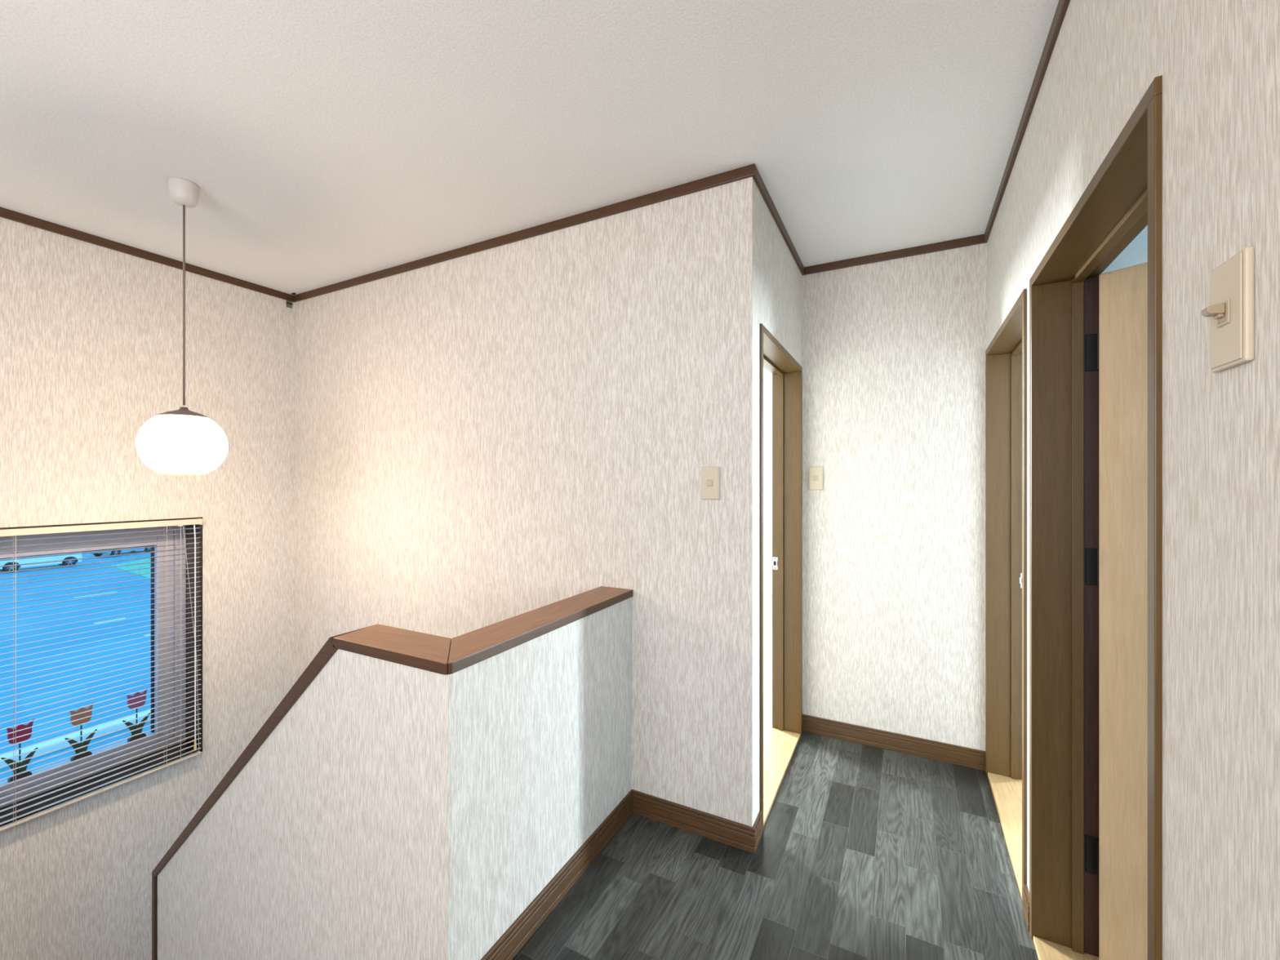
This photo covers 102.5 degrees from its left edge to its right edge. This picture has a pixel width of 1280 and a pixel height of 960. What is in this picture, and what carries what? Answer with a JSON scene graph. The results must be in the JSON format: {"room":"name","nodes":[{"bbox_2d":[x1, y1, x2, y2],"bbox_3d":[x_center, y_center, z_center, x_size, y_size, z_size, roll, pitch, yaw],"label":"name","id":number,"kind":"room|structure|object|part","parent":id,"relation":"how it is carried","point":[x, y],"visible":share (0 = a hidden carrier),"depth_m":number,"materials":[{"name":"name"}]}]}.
{"room":"upstairs hallway landing","nodes":[
{"label":"upstairs hallway landing","id":0,"kind":"room"},
{"bbox_2d":[0,217,294,959],"bbox_3d":[-2.869,1.700,1.754,0.210,5.600,3.278,0,0,27],"label":"wall","id":1,"kind":"structure","parent":0,"point":[91,335],"depth_m":2.44,"materials":[{"name":"paper"}]},
{"bbox_2d":[0,516,202,826],"bbox_3d":[-2.665,0.801,2.136,0.211,1.217,1.305,0,0,27],"label":"window","id":2,"kind":"structure","parent":1,"relation":"in","point":[184,611],"depth_m":2.63,"materials":[{"name":"grey metal"}]},
{"bbox_2d":[0,718,38,782],"bbox_3d":[-2.694,1.174,2.229,0.022,0.242,0.104,0,0,27],"label":"ornament","id":3,"kind":"object","parent":2,"relation":"on","point":[20,733],"visible":0.74,"depth_m":2.23,"materials":[{"name":"brown wood"}]},
{"bbox_3d":[-2.694,1.205,2.229,0.005,0.133,0.004,0,0,27],"label":"stem","id":4,"kind":"part","parent":3,"relation":"part of","materials":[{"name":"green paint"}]},
{"bbox_2d":[65,702,97,761],"bbox_3d":[-2.608,1.174,2.396,0.022,0.242,0.104,0,0,27],"label":"ornament","id":5,"kind":"object","parent":2,"relation":"on","point":[90,707],"visible":0.77,"depth_m":2.39,"materials":[{"name":"brown wood"}]},
{"bbox_3d":[-2.608,1.205,2.396,0.005,0.133,0.004,0,0,27],"label":"stem","id":6,"kind":"part","parent":5,"relation":"part of","materials":[{"name":"green paint"}]},
{"bbox_2d":[0,518,202,831],"bbox_3d":[-2.540,0.902,2.067,0.042,1.407,1.276,0,0,27],"label":"blind","id":7,"kind":"object","parent":2,"relation":"attached to","point":[37,531],"visible":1,"depth_m":2.30,"materials":[{"name":"metal"}]},
{"bbox_3d":[-2.539,0.808,2.084,0.029,1.164,0.002,0,0,27],"label":"ladder cord","id":8,"kind":"part","parent":7,"relation":"part of","materials":[{"name":"beige fabric"}]},
{"bbox_3d":[-2.546,1.395,2.069,0.025,0.011,1.267,0,0,27],"label":"rail","id":9,"kind":"part","parent":7,"relation":"part of","materials":[{"name":"metal"}]},
{"bbox_3d":[-2.319,0.808,2.508,0.029,1.164,0.002,0,0,27],"label":"ladder cord","id":10,"kind":"part","parent":7,"relation":"part of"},
{"bbox_3d":[-2.264,0.917,2.582,0.003,1.378,0.075,0,0,27],"label":"lift cord","id":11,"kind":"part","parent":7,"relation":"part of","materials":[{"name":"white fabric"}]},
{"bbox_2d":[122,687,151,742],"bbox_3d":[-2.518,1.174,2.568,0.022,0.242,0.104,0,0,27],"label":"ornament","id":12,"kind":"object","parent":2,"relation":"on","point":[137,694],"visible":0.73,"depth_m":2.57,"materials":[{"name":"brown wood"}]},
{"bbox_3d":[-2.518,1.205,2.568,0.005,0.133,0.004,0,0,27],"label":"stem","id":13,"kind":"part","parent":12,"relation":"part of","materials":[{"name":"green paint"}]},
{"bbox_2d":[0,207,293,302],"bbox_3d":[-2.796,-1.081,1.653,0.012,0.038,3.166,0,0,27],"label":"trim","id":14,"kind":"structure","parent":1,"relation":"attached to","point":[5,213],"depth_m":2.42,"materials":[{"name":"brown wood"}]},
{"bbox_2d":[285,300,293,308],"bbox_3d":[-2.078,-1.042,3.043,0.010,0.039,0.033,0,0,27],"label":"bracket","id":15,"kind":"object","parent":1,"relation":"attached to","point":[288,304],"visible":1,"depth_m":3.04,"materials":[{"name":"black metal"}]},
{"bbox_2d":[157,597,631,959],"bbox_3d":[-0.909,2.379,1.959,1.502,3.842,0.912,0,0,27],"label":"wall","id":16,"kind":"structure","parent":0,"point":[394,811],"depth_m":1.43,"materials":[{"name":"paper"}]},
{"bbox_2d":[151,586,632,959],"bbox_3d":[-0.919,1.495,1.959,1.533,2.130,0.920,0,0,27],"label":"railing cap","id":17,"kind":"object","parent":16,"relation":"attached to","point":[440,655],"visible":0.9,"depth_m":1.47,"materials":[{"name":"brown wood"}]},
{"bbox_2d":[480,791,632,959],"bbox_3d":[-0.240,1.258,1.607,0.011,0.085,0.901,0,0,27],"label":"baseboard","id":18,"kind":"structure","parent":16,"relation":"attached to","point":[510,943],"depth_m":1.57,"materials":[{"name":"brown wood"}]},
{"bbox_2d":[294,176,759,826],"bbox_3d":[-0.815,1.700,2.479,2.772,5.600,0.101,0,0,27],"label":"wall","id":19,"kind":"structure","parent":0,"point":[486,437],"depth_m":2.15,"materials":[{"name":"paper"}]},
{"bbox_2d":[293,163,755,302],"bbox_3d":[-0.835,-1.081,2.427,2.784,0.038,0.012,0,0,27],"label":"trim","id":20,"kind":"structure","parent":19,"relation":"attached to","point":[749,171],"depth_m":2.18,"materials":[{"name":"brown wood"}]},
{"bbox_2d":[631,789,755,853],"bbox_3d":[0.183,1.258,1.901,0.491,0.085,0.011,0,0,27],"label":"baseboard","id":21,"kind":"structure","parent":19,"relation":"attached to","point":[733,833],"depth_m":1.89,"materials":[{"name":"brown wood"}]},
{"bbox_2d":[701,466,719,499],"bbox_3d":[0.255,0.011,1.862,0.070,0.120,0.014,0,0,27],"label":"light switch","id":22,"kind":"object","parent":19,"relation":"attached to","point":[710,475],"visible":1,"depth_m":1.86,"materials":[{"name":"plastic"}]},
{"bbox_3d":[0.254,0.011,1.859,0.024,0.026,0.002,0,0,27],"label":"key frame","id":23,"kind":"part","parent":22,"relation":"part of","materials":[{"name":"plastic"}]},
{"bbox_2d":[0,0,1058,378],"bbox_3d":[0.743,-1.160,1.980,8.100,0.120,7.400,0,0,27],"label":"ceiling","id":24,"kind":"structure","parent":0,"point":[324,143],"depth_m":1.54,"materials":[{"name":"white paint"}]},
{"bbox_2d":[156,177,209,453],"bbox_3d":[-1.694,-0.552,1.907,0.256,1.095,0.256,0,0,27],"label":"pendant lamp","id":25,"kind":"object","parent":24,"relation":"hanging from","point":[184,193],"visible":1,"depth_m":1.89,"materials":[{"name":"plastic"}]},
{"bbox_3d":[-1.694,-0.142,1.907,0.086,0.084,0.086,0,0,27],"label":"bulb","id":26,"kind":"part","parent":25,"relation":"part of","materials":[{"name":"white glass"}]},
{"bbox_2d":[763,377,772,599],"bbox_3d":[0.874,0.100,5.831,2.593,2.400,0.080,0,0,27],"label":"wall","id":27,"kind":"structure","parent":0,"point":[767,382],"depth_m":5.53,"materials":[{"name":"white paint"}]},
{"bbox_2d":[763,594,772,601],"bbox_3d":[0.850,1.269,5.784,2.593,0.062,0.024,0,0,27],"label":"baseboard","id":28,"kind":"structure","parent":27,"relation":"attached to","point":[767,597],"depth_m":5.51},
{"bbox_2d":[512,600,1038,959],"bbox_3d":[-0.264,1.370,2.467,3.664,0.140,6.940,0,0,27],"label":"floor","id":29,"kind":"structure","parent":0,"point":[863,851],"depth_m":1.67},
{"bbox_2d":[759,191,802,810],"bbox_3d":[1.223,0.160,3.543,0.130,2.520,3.662,0,0,27],"label":"wall","id":30,"kind":"structure","parent":0,"point":[780,278],"depth_m":2.13,"materials":[{"name":"paper"}]},
{"bbox_2d":[752,810,762,851],"bbox_3d":[0.422,1.258,1.841,0.011,0.085,0.102,0,0,27],"label":"baseboard","id":31,"kind":"structure","parent":30,"relation":"attached to","point":[757,824],"depth_m":1.83,"materials":[{"name":"brown wood"}]},
{"bbox_2d":[752,167,804,274],"bbox_3d":[0.621,-1.081,2.224,0.012,0.038,0.966,0,0,27],"label":"trim","id":32,"kind":"structure","parent":30,"relation":"attached to","point":[757,179],"depth_m":2.10,"materials":[{"name":"brown wood"}]},
{"bbox_2d":[760,323,802,831],"bbox_3d":[0.568,0.367,2.292,0.160,1.886,0.831,0,0,27],"label":"door","id":33,"kind":"structure","parent":30,"relation":"in","point":[776,753],"depth_m":2.62,"materials":[{"name":"brown wood"}]},
{"bbox_3d":[0.693,0.432,2.664,0.041,0.064,0.003,0,0,27],"label":"strike plate","id":34,"kind":"part","parent":33,"relation":"part of","materials":[{"name":"metal"}]},
{"bbox_2d":[802,242,986,751],"bbox_3d":[1.226,0.160,2.536,0.801,2.520,0.120,0,0,27],"label":"wall","id":35,"kind":"structure","parent":0,"point":[894,350],"depth_m":2.47,"materials":[{"name":"paper"}]},
{"bbox_2d":[808,466,822,489],"bbox_3d":[0.901,-0.009,2.629,0.070,0.120,0.014,0,0,27],"label":"light switch","id":36,"kind":"object","parent":35,"relation":"attached to","point":[815,473],"visible":1,"depth_m":2.63,"materials":[{"name":"plastic"}]},
{"bbox_2d":[802,714,985,770],"bbox_3d":[1.196,1.258,2.478,0.801,0.085,0.011,0,0,27],"label":"baseboard","id":37,"kind":"structure","parent":35,"relation":"attached to","point":[916,746],"depth_m":2.46,"materials":[{"name":"brown wood"}]},
{"bbox_2d":[801,234,986,275],"bbox_3d":[1.196,-1.081,2.478,0.801,0.038,0.012,0,0,27],"label":"trim","id":38,"kind":"structure","parent":35,"relation":"attached to","point":[978,239],"depth_m":2.45,"materials":[{"name":"brown wood"}]},
{"bbox_2d":[1101,225,1147,274],"bbox_3d":[2.613,0.100,0.748,3.046,2.400,0.060,0,0,27],"label":"wall partition","id":39,"kind":"structure","parent":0,"point":[1135,253],"depth_m":1.38,"materials":[{"name":"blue paint"}]},
{"bbox_2d":[986,0,1279,959],"bbox_3d":[1.242,0.160,1.553,0.130,2.520,6.700,0,0,27],"label":"wall","id":40,"kind":"structure","parent":0,"point":[1218,61],"depth_m":0.63,"materials":[{"name":"paper"}]},
{"bbox_2d":[985,288,1026,906],"bbox_3d":[1.418,0.367,1.880,0.158,1.886,0.833,0,0,27],"label":"door","id":41,"kind":"structure","parent":40,"relation":"in","point":[1006,356],"depth_m":2.22,"materials":[{"name":"brown wood"}]},
{"bbox_3d":[1.649,0.432,2.198,0.039,0.064,0.003,0,0,27],"label":"strike plate","id":42,"kind":"part","parent":41,"relation":"part of","materials":[{"name":"metal"}]},
{"bbox_2d":[1022,884,1029,931],"bbox_3d":[1.140,1.258,1.510,0.011,0.085,0.079,0,0,27],"label":"baseboard","id":43,"kind":"structure","parent":40,"relation":"attached to","point":[1025,891],"depth_m":1.51,"materials":[{"name":"brown wood"}]},
{"bbox_2d":[984,0,1070,242],"bbox_3d":[0.591,-1.081,0.451,0.012,0.038,4.144,0,0,27],"label":"trim","id":44,"kind":"structure","parent":40,"relation":"attached to","point":[1062,6],"depth_m":1.45,"materials":[{"name":"brown wood"}]},
{"bbox_2d":[1029,75,1162,959],"bbox_3d":[1.292,0.367,0.915,0.822,1.886,0.836,0,0,27],"label":"door","id":45,"kind":"structure","parent":40,"relation":"in","point":[1095,338],"depth_m":1.35,"materials":[{"name":"brown wood"}]},
{"bbox_2d":[1200,246,1253,372],"bbox_3d":[0.647,-0.185,0.572,0.026,0.120,0.070,0,0,27],"label":"light switch","id":46,"kind":"object","parent":40,"relation":"attached to","point":[1230,311],"visible":1,"depth_m":0.56,"materials":[{"name":"plastic"}]},
{"bbox_3d":[0.649,-0.185,0.571,0.002,0.026,0.024,0,0,27],"label":"key frame","id":47,"kind":"part","parent":46,"relation":"part of","materials":[{"name":"plastic"}]},
{"label":"outside","id":48,"kind":"structure","parent":0,"visible":0},
{"bbox_2d":[0,549,151,782],"bbox_3d":[-46.561,5.700,69.132,133.751,0.200,200.000,0,0,27],"label":"asphalt","id":49,"kind":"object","parent":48,"point":[2,606],"depth_m":17.13,"materials":[{"name":"blue asphalt"}]},
{"bbox_2d":[0,551,82,573],"bbox_3d":[-38.072,4.800,32.393,1.540,1.600,3.685,0,0,27],"label":"parked car","id":50,"kind":"object","parent":49,"relation":"on","point":[72,556],"visible":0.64,"depth_m":32.06,"materials":[{"name":"white paint"}]},
{"bbox_2d":[0,709,151,768],"bbox_3d":[-11.668,5.520,11.668,0.350,0.160,18.000,0,0,27],"label":"kerb","id":51,"kind":"object","parent":49,"relation":"on","point":[143,713],"visible":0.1,"depth_m":10.85,"materials":[{"name":"concrete"}]},
{"bbox_2d":[74,591,115,598],"bbox_3d":[-26.555,5.598,25.057,0.200,0.004,1.500,0,0,27],"label":"parking line","id":52,"kind":"object","parent":49,"relation":"on","point":[111,592],"visible":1,"depth_m":25.05,"materials":[{"name":"paint"}]},
{"bbox_2d":[93,617,126,623],"bbox_3d":[-21.073,5.598,20.419,0.200,0.004,0.900,0,0,27],"label":"parking line","id":53,"kind":"object","parent":49,"relation":"on","point":[121,618],"visible":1,"depth_m":20.40,"materials":[{"name":"paint"}]},
{"bbox_2d":[88,546,151,556],"bbox_3d":[-39.002,4.800,38.764,1.540,1.600,3.685,0,0,2],"label":"parked car","id":54,"kind":"object","parent":49,"relation":"on","point":[146,549],"visible":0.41,"depth_m":37.68,"materials":[{"name":"silver metal"}]},
{"bbox_2d":[109,558,151,577],"bbox_3d":[-27.268,5.500,33.252,19.000,0.200,8.000,0,0,27],"label":"grass verge","id":55,"kind":"structure","parent":49,"relation":"on","point":[147,560],"depth_m":32.89,"materials":[{"name":"teal plant"}]}
]}

